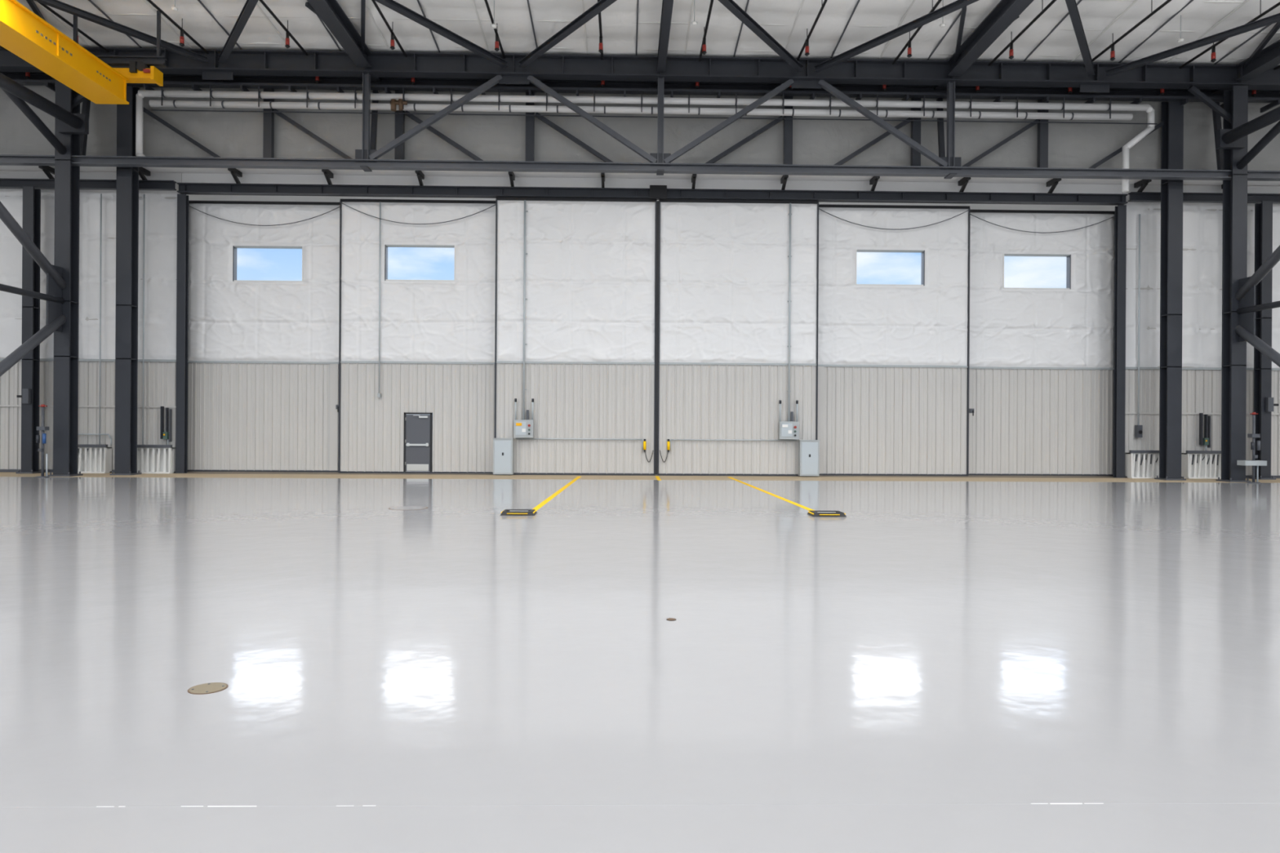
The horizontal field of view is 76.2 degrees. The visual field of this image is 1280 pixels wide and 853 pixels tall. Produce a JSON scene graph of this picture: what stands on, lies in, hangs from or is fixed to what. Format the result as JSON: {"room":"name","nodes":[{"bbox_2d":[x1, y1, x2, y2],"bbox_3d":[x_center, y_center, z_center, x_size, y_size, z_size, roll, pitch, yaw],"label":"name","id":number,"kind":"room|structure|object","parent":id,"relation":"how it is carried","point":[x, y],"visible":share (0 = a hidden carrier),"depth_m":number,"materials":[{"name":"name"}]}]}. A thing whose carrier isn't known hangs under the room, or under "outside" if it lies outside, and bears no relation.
{"room":"aircraft hangar","nodes":[
{"label":"aircraft hangar","id":0,"kind":"room"},
{"bbox_2d":[26,0,90,155],"bbox_3d":[-18.413,-11.891,7.772,1.930,5.557,40.279,0,0,-1],"label":"girder","id":1,"kind":"object","parent":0,"point":[86,103],"depth_m":27.52,"materials":[{"name":"metal"}]},
{"bbox_2d":[0,170,182,472],"bbox_3d":[-24.407,-3.719,28.741,16.300,10.620,0.233,0,0,-1],"label":"wall","id":2,"kind":"structure","parent":0,"point":[161,206],"depth_m":28.82,"materials":[{"name":"white plastic"}]},
{"bbox_2d":[160,406,172,444],"bbox_3d":[-16.662,-0.027,28.698,0.330,1.370,0.190,0,0,-1],"label":"switch","id":3,"kind":"object","parent":2,"relation":"attached to","point":[167,435],"visible":0.92,"depth_m":28.66,"materials":[{"name":"black"}]},
{"bbox_2d":[175,193,188,472],"bbox_3d":[-16.312,-3.260,29.399,0.680,9.800,1.560,0,0,-1],"label":"door jamb","id":4,"kind":"object","parent":2,"relation":"attached to","point":[182,267],"depth_m":28.62,"materials":[{"name":"black metal"}]},
{"bbox_2d":[78,193,145,445],"bbox_3d":[-18.698,-3.745,28.681,2.530,8.858,0.044,0,0,-1],"label":"pipe","id":5,"kind":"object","parent":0,"point":[99,433],"depth_m":28.67,"materials":[{"name":"grey metal"}]},
{"bbox_2d":[305,0,382,149],"bbox_3d":[-8.666,-11.832,7.967,1.930,5.557,40.279,0,0,-1],"label":"girder","id":6,"kind":"object","parent":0,"point":[331,12],"depth_m":24.89,"materials":[{"name":"black metal"}]},
{"bbox_2d":[0,475,1279,852],"bbox_3d":[0.826,1.844,8.169,66.000,0.203,40.302,0,0,-1],"label":"floor","id":7,"kind":"structure","parent":0,"point":[973,651],"depth_m":5.93,"materials":[{"name":"grey concrete"}]},
{"bbox_2d":[35,404,49,477],"bbox_3d":[-19.109,0.458,26.123,0.360,2.330,0.360,0,0,-1],"label":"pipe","id":8,"kind":"object","parent":7,"relation":"on","point":[42,428],"visible":1,"depth_m":26.09,"materials":[{"name":"grey metal"}]},
{"bbox_2d":[77,444,111,473],"bbox_3d":[-19.181,1.123,28.522,1.260,1.000,0.400,0,0,-1],"label":"radiator","id":9,"kind":"object","parent":7,"relation":"on","point":[92,458],"depth_m":28.43,"materials":[{"name":"white metal"}]},
{"bbox_2d":[187,682,227,694],"bbox_3d":[-2.838,1.719,5.364,0.236,0.008,0.236,0,0,-1],"label":"access cover","id":10,"kind":"object","parent":7,"relation":"on","point":[213,687],"visible":1,"depth_m":5.35,"materials":[{"name":"brown metal"}]},
{"bbox_2d":[388,506,427,510],"bbox_3d":[-4.854,1.706,17.107,0.800,0.008,0.800,0,0,-1],"label":"manhole cover","id":11,"kind":"object","parent":7,"relation":"on","point":[401,508],"visible":1,"depth_m":17.06,"materials":[{"name":"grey metal"}]},
{"bbox_2d":[500,509,537,515],"bbox_3d":[-2.382,1.688,16.056,0.660,0.075,0.520,0,0,-1],"label":"floor hatch","id":12,"kind":"object","parent":7,"relation":"on","point":[507,512],"visible":1,"depth_m":15.84,"materials":[{"name":"black metal"}]},
{"bbox_2d":[0,471,1279,483],"bbox_3d":[0.416,1.837,28.664,66.000,0.212,4.100,0,0,-1],"label":"floor track","id":13,"kind":"object","parent":7,"relation":"in","point":[190,473],"visible":0.35,"depth_m":27.94,"materials":[{"name":"paint"}]},
{"bbox_2d":[15,186,40,473],"bbox_3d":[-21.028,-3.313,28.185,0.560,9.850,0.560,0,0,-1],"label":"steel column","id":14,"kind":"structure","parent":13,"relation":"on","point":[31,225],"depth_m":28.01,"materials":[{"name":"black metal"}]},
{"bbox_2d":[16,388,31,403],"bbox_3d":[-21.087,-1.039,27.924,0.400,0.500,0.120,0,0,-1],"label":"junction box","id":15,"kind":"object","parent":14,"relation":"attached to","point":[26,393],"visible":1,"depth_m":27.86,"materials":[{"name":"grey paint"}]},
{"bbox_2d":[47,79,83,476],"bbox_3d":[-18.840,-5.025,26.828,0.700,13.300,0.660,0,0,-1],"label":"steel column","id":16,"kind":"structure","parent":13,"relation":"on","point":[67,177],"depth_m":26.60,"materials":[{"name":"black metal"}]},
{"bbox_2d":[0,72,88,376],"bbox_3d":[-18.409,-5.444,22.929,1.000,12.489,7.586,0,0,-1],"label":"brace","id":17,"kind":"object","parent":16,"relation":"attached to","point":[68,122],"depth_m":25.31,"materials":[{"name":"grey paint"}]},
{"bbox_2d":[0,46,1279,181],"bbox_3d":[0.519,-10.362,27.215,65.600,3.810,0.500,0,0,-1],"label":"roof truss","id":18,"kind":"object","parent":16,"relation":"attached to","point":[1192,77],"visible":0.91,"depth_m":27.17,"materials":[{"name":"metal"}]},
{"bbox_2d":[109,85,142,475],"bbox_3d":[-17.377,-4.966,27.657,0.700,13.200,0.620,0,0,-1],"label":"steel column","id":19,"kind":"structure","parent":13,"relation":"on","point":[127,177],"depth_m":27.45,"materials":[{"name":"black metal"}]},
{"bbox_2d":[0,71,1279,168],"bbox_3d":[0.505,-10.325,27.914,65.600,3.045,0.800,0,0,-1],"label":"truss","id":20,"kind":"object","parent":19,"relation":"attached to","point":[1139,94],"visible":0.51,"depth_m":27.97,"materials":[{"name":"metal"}]},
{"bbox_2d":[135,84,1154,191],"bbox_3d":[0.386,-9.739,27.697,34.530,3.137,0.320,0,0,-1],"label":"pipe","id":21,"kind":"object","parent":20,"relation":"attached to","point":[162,93],"visible":0.92,"depth_m":27.63,"materials":[{"name":"white metal"}]},
{"bbox_2d":[390,98,407,111],"bbox_3d":[-8.056,-10.734,27.244,0.550,0.374,0.219,0,0,-1],"label":"valve","id":22,"kind":"object","parent":21,"relation":"attached to","point":[393,102],"visible":1,"depth_m":27.19,"materials":[{"name":"brown metal"}]},
{"bbox_2d":[18,82,1275,124],"bbox_3d":[0.513,-10.925,27.702,65.600,0.965,0.285,0,0,-1],"label":"roof beam","id":23,"kind":"structure","parent":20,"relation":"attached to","point":[21,83],"depth_m":27.68,"materials":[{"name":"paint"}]},
{"bbox_2d":[0,177,1279,205],"bbox_3d":[0.471,-8.282,28.964,65.600,0.450,0.500,0,0,-1],"label":"beam","id":24,"kind":"structure","parent":19,"relation":"attached to","point":[655,192],"depth_m":28.92,"materials":[{"name":"black metal"}]},
{"bbox_2d":[186,200,339,471],"bbox_3d":[-13.542,-3.265,29.699,5.770,9.815,0.331,0,0,-1],"label":"door leaf","id":25,"kind":"structure","parent":24,"relation":"attached to","point":[263,357],"depth_m":29.63,"materials":[{"name":"white metal"}]},
{"bbox_2d":[188,204,339,226],"bbox_3d":[-13.575,-7.628,29.453,5.621,0.777,0.030,0,0,-1],"label":"cable","id":26,"kind":"object","parent":25,"relation":"attached to","point":[188,205],"visible":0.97,"depth_m":29.45,"materials":[{"name":"grey paint"}]},
{"bbox_2d":[494,196,657,475],"bbox_3d":[-2.281,-3.196,29.012,5.700,9.815,0.356,0,0,-1],"label":"door leaf","id":27,"kind":"structure","parent":24,"relation":"attached to","point":[590,322],"depth_m":28.96,"materials":[{"name":"white metal"}]},
{"bbox_2d":[513,200,533,437],"bbox_3d":[-4.062,-3.795,28.709,0.684,8.380,0.290,0,0,-1],"label":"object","id":28,"kind":"structure","parent":27,"relation":"attached to","point":[523,428],"depth_m":28.78,"materials":[{"name":"grey metal"}]},
{"bbox_2d":[515,438,643,450],"bbox_3d":[-2.152,0.626,28.893,4.520,0.402,0.044,0,0,-1],"label":"conduit","id":29,"kind":"object","parent":27,"relation":"attached to","point":[515,438],"depth_m":28.88,"materials":[{"name":"grey metal"}]},
{"bbox_2d":[643,439,653,462],"bbox_3d":[0.298,0.858,28.907,0.363,0.832,0.170,0,0,-1],"label":"plug","id":30,"kind":"object","parent":29,"relation":"hanging from","point":[644,442],"depth_m":28.86,"materials":[{"name":"yellow plastic"}]},
{"bbox_2d":[655,200,658,475],"bbox_3d":[0.608,-3.146,29.083,0.070,9.720,0.270,0,0,-1],"label":"seal","id":31,"kind":"object","parent":27,"relation":"attached to","point":[657,226],"visible":1,"depth_m":28.95,"materials":[{"name":"black rubber"}]},
{"bbox_2d":[657,199,818,475],"bbox_3d":[3.497,-3.161,29.137,5.700,9.815,0.336,0,0,-1],"label":"door leaf","id":32,"kind":"structure","parent":24,"relation":"attached to","point":[723,311],"depth_m":29.07,"materials":[{"name":"white metal"}]},
{"bbox_2d":[670,439,797,450],"bbox_3d":[3.327,0.659,29.002,4.520,0.402,0.044,0,0,-1],"label":"conduit","id":33,"kind":"object","parent":32,"relation":"attached to","point":[671,439],"depth_m":28.98,"materials":[{"name":"grey metal"}]},
{"bbox_2d":[659,439,670,462],"bbox_3d":[0.875,0.862,28.918,0.363,0.832,0.170,0,0,-1],"label":"plug","id":34,"kind":"object","parent":33,"relation":"hanging from","point":[668,442],"depth_m":28.87,"materials":[{"name":"yellow plastic"}]},
{"bbox_2d":[778,203,799,439],"bbox_3d":[5.296,-3.738,28.896,0.684,8.380,0.290,0,0,-1],"label":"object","id":35,"kind":"structure","parent":32,"relation":"attached to","point":[789,429],"depth_m":28.97,"materials":[{"name":"grey metal"}]},
{"bbox_2d":[968,209,1115,475],"bbox_3d":[14.722,-3.093,30.249,5.770,9.815,0.362,0,0,-1],"label":"door leaf","id":36,"kind":"structure","parent":24,"relation":"attached to","point":[1042,361],"depth_m":30.20,"materials":[{"name":"white metal"}]},
{"bbox_2d":[968,408,973,415],"bbox_3d":[12.034,-0.517,29.591,0.140,0.260,0.150,0,0,-1],"label":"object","id":37,"kind":"structure","parent":36,"relation":"attached to","point":[971,411],"depth_m":29.57,"materials":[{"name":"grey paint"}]},
{"bbox_2d":[970,213,1115,232],"bbox_3d":[14.819,-7.480,30.021,5.621,0.727,0.030,0,0,-1],"label":"cable","id":38,"kind":"object","parent":36,"relation":"attached to","point":[971,214],"visible":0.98,"depth_m":30.00,"materials":[{"name":"grey paint"}]},
{"bbox_2d":[137,444,175,473],"bbox_3d":[-17.022,1.136,28.566,1.380,1.000,0.400,0,0,-1],"label":"radiator","id":39,"kind":"object","parent":13,"relation":"on","point":[151,459],"visible":0.75,"depth_m":28.49,"materials":[{"name":"white metal"}]},
{"bbox_2d":[337,198,495,473],"bbox_3d":[-7.884,-3.231,29.354,5.770,9.815,0.347,0,0,-1],"label":"door leaf","id":40,"kind":"structure","parent":13,"relation":"on","point":[437,337],"depth_m":29.30,"materials":[{"name":"white metal"}]},
{"bbox_2d":[377,201,381,397],"bbox_3d":[-9.298,-4.527,29.179,0.100,6.980,0.120,0,0,-1],"label":"conduit","id":41,"kind":"object","parent":40,"relation":"attached to","point":[379,395],"visible":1,"depth_m":29.14,"materials":[{"name":"grey metal"}]},
{"bbox_2d":[403,412,432,471],"bbox_3d":[-7.971,0.561,29.277,1.000,2.120,0.180,0,0,-1],"label":"door","id":42,"kind":"structure","parent":40,"relation":"attached to","point":[418,426],"depth_m":29.29,"materials":[{"name":"grey metal"}]},
{"bbox_2d":[340,201,495,224],"bbox_3d":[-7.893,-7.594,29.117,5.571,0.777,0.030,0,0,-1],"label":"cable","id":43,"kind":"object","parent":40,"relation":"attached to","point":[340,202],"visible":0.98,"depth_m":29.11,"materials":[{"name":"grey paint"}]},
{"bbox_2d":[492,438,514,474],"bbox_3d":[-4.790,1.046,28.655,0.720,1.270,0.350,0,0,-1],"label":"cabinet","id":44,"kind":"object","parent":13,"relation":"on","point":[503,448],"visible":1,"depth_m":28.50,"materials":[{"name":"grey metal"}]},
{"bbox_2d":[797,440,820,475],"bbox_3d":[5.967,1.111,28.870,0.720,1.270,0.350,0,0,-1],"label":"cabinet","id":45,"kind":"object","parent":13,"relation":"on","point":[808,450],"visible":1,"depth_m":28.71,"materials":[{"name":"grey metal"}]},
{"bbox_2d":[817,204,970,475],"bbox_3d":[9.082,-3.127,29.699,5.770,9.815,0.337,0,0,-1],"label":"door leaf","id":46,"kind":"structure","parent":13,"relation":"on","point":[893,361],"depth_m":29.63,"materials":[{"name":"white metal"}]},
{"bbox_2d":[818,208,970,229],"bbox_3d":[9.154,-7.490,29.458,5.571,0.777,0.030,0,0,-1],"label":"cable","id":47,"kind":"object","parent":46,"relation":"attached to","point":[819,208],"visible":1,"depth_m":29.45,"materials":[{"name":"grey paint"}]},
{"bbox_2d":[1124,450,1159,478],"bbox_3d":[18.139,1.351,29.269,1.316,1.000,0.400,0,0,-1],"label":"radiator","id":48,"kind":"object","parent":13,"relation":"on","point":[1138,464],"visible":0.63,"depth_m":29.17,"materials":[{"name":"white metal"}]},
{"bbox_2d":[1154,100,1186,480],"bbox_3d":[18.466,-4.747,28.374,0.700,13.200,0.620,0,0,-1],"label":"steel column","id":49,"kind":"structure","parent":13,"relation":"on","point":[1172,113],"depth_m":28.16,"materials":[{"name":"black metal"}]},
{"bbox_2d":[1181,450,1221,479],"bbox_3d":[20.185,1.363,29.310,1.310,1.000,0.400,0,0,-1],"label":"radiator","id":50,"kind":"object","parent":13,"relation":"on","point":[1206,464],"visible":0.95,"depth_m":29.22,"materials":[{"name":"white metal"}]},
{"bbox_2d":[1216,85,1250,482],"bbox_3d":[20.102,-4.787,27.607,0.700,13.300,0.660,0,0,-1],"label":"steel column","id":51,"kind":"structure","parent":13,"relation":"on","point":[1234,238],"depth_m":27.38,"materials":[{"name":"black metal"}]},
{"bbox_2d":[1215,106,1279,367],"bbox_3d":[19.832,-5.211,23.694,1.000,12.489,7.586,0,0,-1],"label":"brace","id":52,"kind":"object","parent":51,"relation":"attached to","point":[1225,139],"depth_m":26.64,"materials":[{"name":"grey paint"}]},
{"bbox_2d":[1248,200,1275,479],"bbox_3d":[22.163,-3.050,29.049,0.560,9.850,0.560,0,0,-1],"label":"steel column","id":53,"kind":"structure","parent":13,"relation":"on","point":[1263,211],"depth_m":28.87,"materials":[{"name":"black metal"}]},
{"bbox_2d":[1265,397,1279,411],"bbox_3d":[22.304,-0.774,28.792,0.400,0.500,0.120,0,0,-1],"label":"junction box","id":54,"kind":"object","parent":53,"relation":"attached to","point":[1269,404],"visible":1,"depth_m":28.73,"materials":[{"name":"grey paint"}]},
{"bbox_2d":[666,617,675,621],"bbox_3d":[0.282,1.738,7.357,0.090,0.008,0.090,0,0,-1],"label":"cap","id":55,"kind":"object","parent":7,"relation":"on","point":[668,619],"visible":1,"depth_m":7.35,"materials":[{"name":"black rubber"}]},
{"bbox_2d":[807,510,846,516],"bbox_3d":[3.697,1.725,16.177,0.660,0.075,0.520,0,0,-1],"label":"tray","id":56,"kind":"object","parent":7,"relation":"on","point":[811,513],"visible":1,"depth_m":15.97,"materials":[{"name":"black metal"}]},
{"bbox_2d":[1236,412,1266,483],"bbox_3d":[20.172,0.698,26.909,0.720,2.330,0.360,0,0,-1],"label":"post","id":57,"kind":"object","parent":7,"relation":"on","point":[1254,463],"visible":1,"depth_m":26.87,"materials":[{"name":"grey metal"}]},
{"bbox_2d":[0,84,1279,170],"bbox_3d":[0.496,-10.767,28.485,66.000,3.780,0.259,0,0,-1],"label":"wall","id":58,"kind":"structure","parent":0,"point":[225,134],"depth_m":28.41,"materials":[{"name":"grey metal"}]},
{"bbox_2d":[0,164,1279,194],"bbox_3d":[0.463,-8.567,29.454,65.800,0.820,2.280,0,0,-1],"label":"steel beam","id":59,"kind":"structure","parent":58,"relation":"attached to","point":[189,175],"depth_m":29.11,"materials":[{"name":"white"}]},
{"bbox_2d":[16,0,1279,65],"bbox_3d":[0.919,-13.981,8.318,66.000,3.548,40.600,0,0,-1],"label":"roof beam","id":60,"kind":"structure","parent":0,"point":[512,17],"depth_m":25.48,"materials":[{"name":"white metal"}]},
{"bbox_2d":[0,45,30,79],"bbox_3d":[-20.181,-12.867,7.747,0.160,2.368,40.300,0,0,-1],"label":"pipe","id":61,"kind":"object","parent":60,"relation":"attached to","point":[27,73],"visible":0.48,"depth_m":27.39,"materials":[{"name":"black metal"}]},
{"bbox_2d":[37,1,109,52],"bbox_3d":[-16.962,-12.848,7.811,0.160,2.368,40.300,0,0,-1],"label":"pipe","id":62,"kind":"object","parent":60,"relation":"attached to","point":[46,6],"visible":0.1,"depth_m":24.89,"materials":[{"name":"black metal"}]},
{"bbox_2d":[146,0,223,82],"bbox_3d":[-13.742,-12.828,7.875,0.160,2.368,40.300,0,0,-1],"label":"pipe","id":63,"kind":"object","parent":60,"relation":"attached to","point":[181,43],"visible":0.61,"depth_m":25.07,"materials":[{"name":"black metal"}]},
{"bbox_2d":[259,0,319,83],"bbox_3d":[-10.523,-12.808,7.940,0.160,2.368,40.300,0,0,-1],"label":"pipe","id":64,"kind":"object","parent":60,"relation":"attached to","point":[288,33],"visible":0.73,"depth_m":25.14,"materials":[{"name":"black metal"}]},
{"bbox_2d":[371,0,414,84],"bbox_3d":[-7.304,-12.789,8.004,0.160,2.368,40.300,0,0,-1],"label":"pipe","id":65,"kind":"object","parent":60,"relation":"attached to","point":[393,37],"visible":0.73,"depth_m":25.20,"materials":[{"name":"black metal"}]},
{"bbox_2d":[484,0,510,86],"bbox_3d":[-4.084,-12.769,8.068,0.160,2.368,40.300,0,0,-1],"label":"pipe","id":66,"kind":"object","parent":60,"relation":"attached to","point":[497,42],"visible":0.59,"depth_m":25.27,"materials":[{"name":"black metal"}]},
{"bbox_2d":[597,0,604,87],"bbox_3d":[-0.865,-12.749,8.133,0.160,2.368,40.300,0,0,-1],"label":"pipe","id":67,"kind":"object","parent":60,"relation":"attached to","point":[601,44],"visible":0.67,"depth_m":25.33,"materials":[{"name":"black metal"}]},
{"bbox_2d":[694,0,713,88],"bbox_3d":[2.354,-12.730,8.197,0.160,2.368,40.300,0,0,-1],"label":"pipe","id":68,"kind":"object","parent":60,"relation":"attached to","point":[703,50],"visible":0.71,"depth_m":25.39,"materials":[{"name":"black metal"}]},
{"bbox_2d":[788,0,827,90],"bbox_3d":[5.574,-12.710,8.261,0.160,2.368,40.300,0,0,-1],"label":"pipe","id":69,"kind":"object","parent":60,"relation":"attached to","point":[806,45],"visible":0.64,"depth_m":25.45,"materials":[{"name":"black metal"}]},
{"bbox_2d":[882,0,942,91],"bbox_3d":[8.793,-12.690,8.326,0.160,2.368,40.300,0,0,-1],"label":"pipe","id":70,"kind":"object","parent":60,"relation":"attached to","point":[908,44],"visible":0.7,"depth_m":25.53,"materials":[{"name":"black metal"}]},
{"bbox_2d":[975,0,1056,93],"bbox_3d":[12.012,-12.671,8.390,0.160,2.368,40.300,0,0,-1],"label":"pipe","id":71,"kind":"object","parent":60,"relation":"attached to","point":[1011,44],"visible":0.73,"depth_m":25.44,"materials":[{"name":"black metal"}]},
{"bbox_2d":[1067,0,1171,93],"bbox_3d":[15.231,-12.651,8.455,0.160,2.368,40.300,0,0,-1],"label":"pipe","id":72,"kind":"object","parent":60,"relation":"attached to","point":[1111,46],"visible":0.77,"depth_m":25.25,"materials":[{"name":"black metal"}]},
{"bbox_2d":[1160,0,1279,95],"bbox_3d":[18.451,-12.631,8.519,0.160,2.368,40.300,0,0,-1],"label":"pipe","id":73,"kind":"object","parent":60,"relation":"attached to","point":[1212,47],"visible":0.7,"depth_m":25.72,"materials":[{"name":"black metal"}]},
{"bbox_2d":[1251,65,1279,97],"bbox_3d":[21.670,-12.612,8.584,0.160,2.368,40.300,0,0,-1],"label":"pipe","id":74,"kind":"object","parent":60,"relation":"attached to","point":[1253,91],"visible":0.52,"depth_m":28.23,"materials":[{"name":"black metal"}]},
{"bbox_2d":[186,194,1115,211],"bbox_3d":[0.438,-8.367,30.664,66.000,1.220,0.100,0,0,-1],"label":"door track","id":75,"kind":"structure","parent":0,"point":[191,197],"depth_m":30.48,"materials":[{"name":"black metal"}]},
{"bbox_2d":[33,0,1279,63],"bbox_3d":[0.921,-13.761,8.168,66.000,3.062,40.303,0,0,-1],"label":"roof","id":76,"kind":"structure","parent":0,"point":[478,20],"depth_m":25.43,"materials":[{"name":"white metal"}]},
{"bbox_2d":[0,0,167,104],"bbox_3d":[-15.722,-11.234,16.863,2.900,2.955,16.350,0,0,-1],"label":"crane","id":77,"kind":"object","parent":76,"relation":"hanging from","point":[24,33],"visible":0.98,"depth_m":22.63,"materials":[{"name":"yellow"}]},
{"bbox_2d":[171,0,177,11],"bbox_3d":[-13.294,-12.349,23.337,0.180,0.920,0.180,0,0,-1],"label":"detector","id":78,"kind":"object","parent":76,"relation":"hanging from","point":[175,9],"depth_m":23.30,"materials":[{"name":"white plastic"}]},
{"bbox_2d":[491,0,497,28],"bbox_3d":[-4.308,-12.249,24.117,0.180,0.920,0.180,0,0,-1],"label":"detector","id":79,"kind":"object","parent":76,"relation":"hanging from","point":[493,25],"depth_m":24.11,"materials":[{"name":"white plastic"}]},
{"bbox_2d":[691,0,697,26],"bbox_3d":[1.596,-12.235,23.935,0.180,0.920,0.180,0,0,-1],"label":"detector","id":80,"kind":"object","parent":76,"relation":"hanging from","point":[694,23],"depth_m":23.93,"materials":[{"name":"white plastic"}]},
{"bbox_2d":[939,0,946,27],"bbox_3d":[8.897,-12.198,23.981,0.180,0.920,0.180,0,0,-1],"label":"detector","id":81,"kind":"object","parent":76,"relation":"hanging from","point":[942,25],"depth_m":23.96,"materials":[{"name":"white plastic"}]},
{"bbox_2d":[34,0,1279,76],"bbox_3d":[0.661,-11.916,20.590,65.600,0.400,12.867,0,0,-1],"label":"roof truss","id":82,"kind":"structure","parent":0,"point":[250,5],"depth_m":24.64,"materials":[{"name":"black metal"}]},
{"bbox_2d":[656,0,673,85],"bbox_3d":[1.080,-11.974,8.147,0.260,0.500,40.250,0,0,-1],"label":"girder","id":83,"kind":"object","parent":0,"point":[667,5],"depth_m":24.51,"materials":[{"name":"black metal"}]},
{"bbox_2d":[933,0,1033,166],"bbox_3d":[10.823,-11.713,8.356,1.930,5.557,40.279,0,0,-1],"label":"girder","id":84,"kind":"object","parent":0,"point":[1006,11],"depth_m":25.00,"materials":[{"name":"black metal"}]},
{"bbox_2d":[1177,14,1184,43],"bbox_3d":[16.383,-12.108,24.731,0.180,0.920,0.180,0,0,-1],"label":"detector","id":85,"kind":"object","parent":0,"point":[1180,40],"depth_m":24.72,"materials":[{"name":"white plastic"}]},
{"bbox_2d":[1122,184,1279,478],"bbox_3d":[25.442,-3.415,29.736,15.980,10.620,0.237,0,0,-1],"label":"wall","id":86,"kind":"structure","parent":0,"point":[1202,222],"depth_m":29.60,"materials":[{"name":"white plastic"}]},
{"bbox_2d":[1113,204,1126,477],"bbox_3d":[17.476,-3.053,30.075,0.730,9.800,1.560,0,0,-1],"label":"door jamb","id":87,"kind":"object","parent":86,"relation":"attached to","point":[1120,235],"depth_m":29.29,"materials":[{"name":"black metal"}]},
{"bbox_2d":[1134,213,1142,437],"bbox_3d":[17.979,-3.625,29.375,0.180,8.050,0.220,0,0,-1],"label":"conduit","id":88,"kind":"object","parent":86,"relation":"attached to","point":[1138,428],"visible":1,"depth_m":29.39,"materials":[{"name":"grey metal"}]},
{"bbox_2d":[1199,413,1210,450],"bbox_3d":[20.380,0.199,29.438,0.330,1.370,0.190,0,0,-1],"label":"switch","id":89,"kind":"object","parent":86,"relation":"attached to","point":[1206,441],"visible":0.92,"depth_m":29.41,"materials":[{"name":"black"}]},
{"bbox_2d":[1211,21,1279,169],"bbox_3d":[20.571,-11.653,8.551,1.930,5.557,40.279,0,0,-1],"label":"girder","id":90,"kind":"object","parent":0,"point":[1261,60],"depth_m":26.62,"materials":[{"name":"black metal"}]},
{"label":"outside","id":91,"kind":"structure","parent":0,"visible":0},
{"bbox_2d":[232,245,303,281],"bbox_3d":[-13.507,-5.907,29.755,2.526,1.286,0.240,0,0,-1],"label":"window","id":92,"kind":"structure","parent":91,"point":[234,247],"depth_m":29.65,"materials":[{"name":"grey paint"}]},
{"bbox_2d":[384,244,455,281],"bbox_3d":[-7.894,-5.873,29.417,2.516,1.286,0.240,0,0,-1],"label":"window","id":93,"kind":"structure","parent":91,"point":[386,246],"depth_m":29.32,"materials":[{"name":"grey paint"}]},
{"bbox_2d":[855,249,924,285],"bbox_3d":[9.082,-5.770,29.757,2.516,1.286,0.240,0,0,-1],"label":"window","id":94,"kind":"structure","parent":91,"point":[922,273],"depth_m":29.66,"materials":[{"name":"white paint"}]},
{"bbox_2d":[1003,253,1071,288],"bbox_3d":[14.687,-5.736,30.319,2.526,1.286,0.240,0,0,-1],"label":"window","id":95,"kind":"structure","parent":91,"point":[1068,256],"depth_m":30.22,"materials":[{"name":"white paint"}]}
]}

